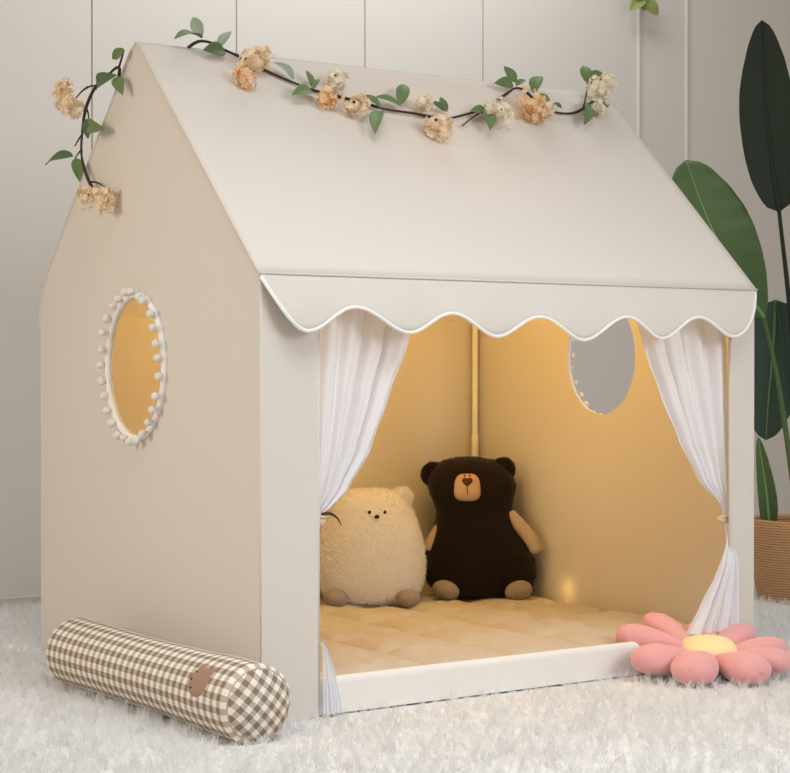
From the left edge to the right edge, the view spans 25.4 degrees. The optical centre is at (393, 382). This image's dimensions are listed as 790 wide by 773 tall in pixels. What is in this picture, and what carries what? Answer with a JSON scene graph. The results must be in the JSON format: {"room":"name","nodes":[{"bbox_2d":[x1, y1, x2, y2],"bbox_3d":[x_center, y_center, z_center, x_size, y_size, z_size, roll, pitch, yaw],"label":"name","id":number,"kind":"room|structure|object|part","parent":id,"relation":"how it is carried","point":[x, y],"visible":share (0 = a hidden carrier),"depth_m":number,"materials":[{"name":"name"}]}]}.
{"room":"children's room","nodes":[
{"label":"children's room","id":0,"kind":"room"},
{"bbox_2d":[0,0,789,597],"bbox_3d":[-0.557,-0.813,5.719,7.200,3.050,0.100,0,1,-34],"label":"wall","id":1,"kind":"structure","parent":0,"point":[43,42],"depth_m":5.93,"materials":[{"name":"white paint"}]},
{"bbox_2d":[0,595,40,607],"bbox_3d":[-0.526,0.676,5.686,7.200,0.072,0.012,0,1,-34],"label":"baseboard","id":2,"kind":"structure","parent":1,"relation":"attached to","point":[33,598],"depth_m":5.28,"materials":[{"name":"grey paint"}]},
{"bbox_2d":[637,8,640,136],"bbox_3d":[0.927,-0.857,6.645,0.012,2.978,0.010,0,1,-34],"label":"trim","id":3,"kind":"structure","parent":1,"relation":"attached to","point":[638,9],"depth_m":6.64,"materials":[{"name":"white paint"}]},
{"bbox_2d":[630,0,658,14],"bbox_3d":[0.943,-1.537,6.584,0.065,0.298,0.128,0,1,33],"label":"leaf sprig","id":4,"kind":"object","parent":1,"relation":"attached to","point":[651,6],"visible":1,"depth_m":6.58,"materials":[{"name":"green plant"}]},
{"bbox_2d":[685,0,687,159],"bbox_3d":[1.132,-0.859,6.782,0.012,2.978,0.010,0,1,-34],"label":"trim","id":5,"kind":"structure","parent":1,"relation":"attached to","point":[686,1],"depth_m":6.77,"materials":[{"name":"white paint"}]},
{"label":"floor","id":6,"kind":"structure","parent":0,"visible":0},
{"bbox_2d":[0,583,789,772],"bbox_3d":[0.416,0.703,3.917,6.200,0.047,3.940,0,1,-34],"label":"shaggy rug","id":7,"kind":"object","parent":6,"relation":"on","point":[638,723],"visible":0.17,"depth_m":3.42,"materials":[{"name":"white carpet"}]},
{"bbox_2d":[46,617,290,743],"bbox_3d":[-0.489,0.605,3.641,0.160,0.151,0.827,0,1,-36],"label":"bolster pillow","id":8,"kind":"object","parent":7,"relation":"on","point":[239,698],"visible":0.98,"depth_m":3.47,"materials":[{"name":"fabric"}]},
{"bbox_3d":[-0.251,0.611,3.317,0.138,0.138,0.022,0,1,-36],"label":"panel","id":9,"kind":"part","parent":8,"relation":"part of","materials":[{"name":"fabric"}]},
{"bbox_2d":[38,41,757,720],"bbox_3d":[0.002,-0.049,4.322,1.442,1.447,1.172,0,1,-34],"label":"tent","id":10,"kind":"object","parent":7,"relation":"on","point":[286,306],"visible":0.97,"depth_m":4.01,"materials":[{"name":"beige fabric"}]},
{"bbox_3d":[-0.584,-0.037,3.957,0.015,0.341,0.309,0,1,-34],"label":"window trim","id":11,"kind":"part","parent":10,"relation":"part of","materials":[{"name":"white fabric"}]},
{"bbox_3d":[-0.166,-0.452,4.569,1.382,0.645,0.565,0,1,-34],"label":"roof panel","id":12,"kind":"part","parent":10,"relation":"part of","materials":[{"name":"beige fabric"}]},
{"bbox_2d":[45,17,616,213],"bbox_3d":[-0.074,-0.621,4.279,1.488,0.462,0.526,0,1,-16],"label":"flower garland","id":13,"kind":"object","parent":10,"relation":"attached to","point":[435,125],"visible":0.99,"depth_m":4.14,"materials":[{"name":"brown plant"}]},
{"bbox_3d":[-0.056,-0.622,4.276,1.371,0.343,0.279,0,1,-21],"label":"stem","id":14,"kind":"part","parent":13,"relation":"part of","materials":[{"name":"brown"}]},
{"bbox_3d":[-0.127,0.279,3.598,0.049,0.030,0.010,0,1,-30],"label":"tie cord","id":15,"kind":"part","parent":10,"relation":"part of","materials":[{"name":"black fabric"}]},
{"bbox_2d":[319,309,409,714],"bbox_3d":[-0.056,0.242,3.644,0.285,0.866,0.053,0,1,-34],"label":"curtain","id":16,"kind":"object","parent":10,"relation":"hanging from","point":[361,356],"depth_m":3.63,"materials":[{"name":"white fabric"}]},
{"bbox_3d":[0.148,-0.496,4.098,1.382,0.548,0.566,0,1,-34],"label":"roof panel","id":17,"kind":"part","parent":10,"relation":"part of","materials":[{"name":"beige fabric"}]},
{"bbox_3d":[0.317,0.638,3.907,1.149,0.075,0.026,0,1,-34],"label":"door sill","id":18,"kind":"part","parent":10,"relation":"part of","materials":[{"name":"white fabric"}]},
{"bbox_3d":[0.562,-0.071,4.723,0.015,0.341,0.309,0,1,-34],"label":"window trim","id":19,"kind":"part","parent":10,"relation":"part of","materials":[{"name":"white fabric"}]},
{"bbox_2d":[637,319,739,634],"bbox_3d":[0.698,0.198,4.146,0.308,0.788,0.059,0,1,-34],"label":"curtain","id":20,"kind":"object","parent":10,"relation":"hanging from","point":[687,358],"depth_m":4.18,"materials":[{"name":"white fabric"}]},
{"bbox_2d":[320,591,687,676],"bbox_3d":[-0.013,0.634,4.354,1.334,0.076,1.078,0,1,-34],"label":"floor mat","id":21,"kind":"object","parent":7,"relation":"on","point":[358,638],"visible":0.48,"depth_m":4.30,"materials":[{"name":"fabric"}]},
{"bbox_2d":[320,485,426,606],"bbox_3d":[-0.064,0.445,4.800,0.291,0.316,0.220,0,1,-1],"label":"plush bear","id":22,"kind":"object","parent":21,"relation":"on","point":[375,555],"visible":0.97,"depth_m":4.72},
{"bbox_2d":[420,456,542,599],"bbox_3d":[0.245,0.406,4.933,0.342,0.390,0.226,0,1,3],"label":"plush bear","id":23,"kind":"object","parent":21,"relation":"on","point":[476,546],"visible":1,"depth_m":4.87},
{"bbox_3d":[0.117,0.431,4.923,0.075,0.094,0.041,0,1,-17],"label":"arm","id":24,"kind":"part","parent":23,"relation":"part of"},
{"bbox_3d":[0.364,0.417,4.901,0.106,0.119,0.043,0,1,25],"label":"arm","id":25,"kind":"part","parent":23,"relation":"part of"},
{"bbox_2d":[616,612,789,685],"bbox_3d":[0.721,0.613,4.059,0.409,0.121,0.373,0,1,0],"label":"cushion","id":26,"kind":"object","parent":7,"relation":"on","point":[735,652],"visible":0.99,"depth_m":3.97,"materials":[{"name":"pink fabric"}]},
{"bbox_3d":[0.731,0.621,4.078,0.131,0.065,0.128,0,1,0],"label":"flower","id":27,"kind":"part","parent":26,"relation":"part of","materials":[{"name":"yellow fabric"}]},
{"bbox_2d":[672,20,789,604],"bbox_3d":[1.122,-0.223,5.377,0.551,1.775,0.304,0,1,8],"label":"potted plant","id":28,"kind":"object","parent":7,"relation":"on","point":[764,94],"visible":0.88,"depth_m":5.37,"materials":[{"name":"green plant"}]},
{"bbox_3d":[1.245,0.539,5.366,0.304,0.252,0.304,0,1,-34],"label":"basket pot","id":29,"kind":"part","parent":28,"relation":"part of","materials":[{"name":"brown wicker"}]}
]}

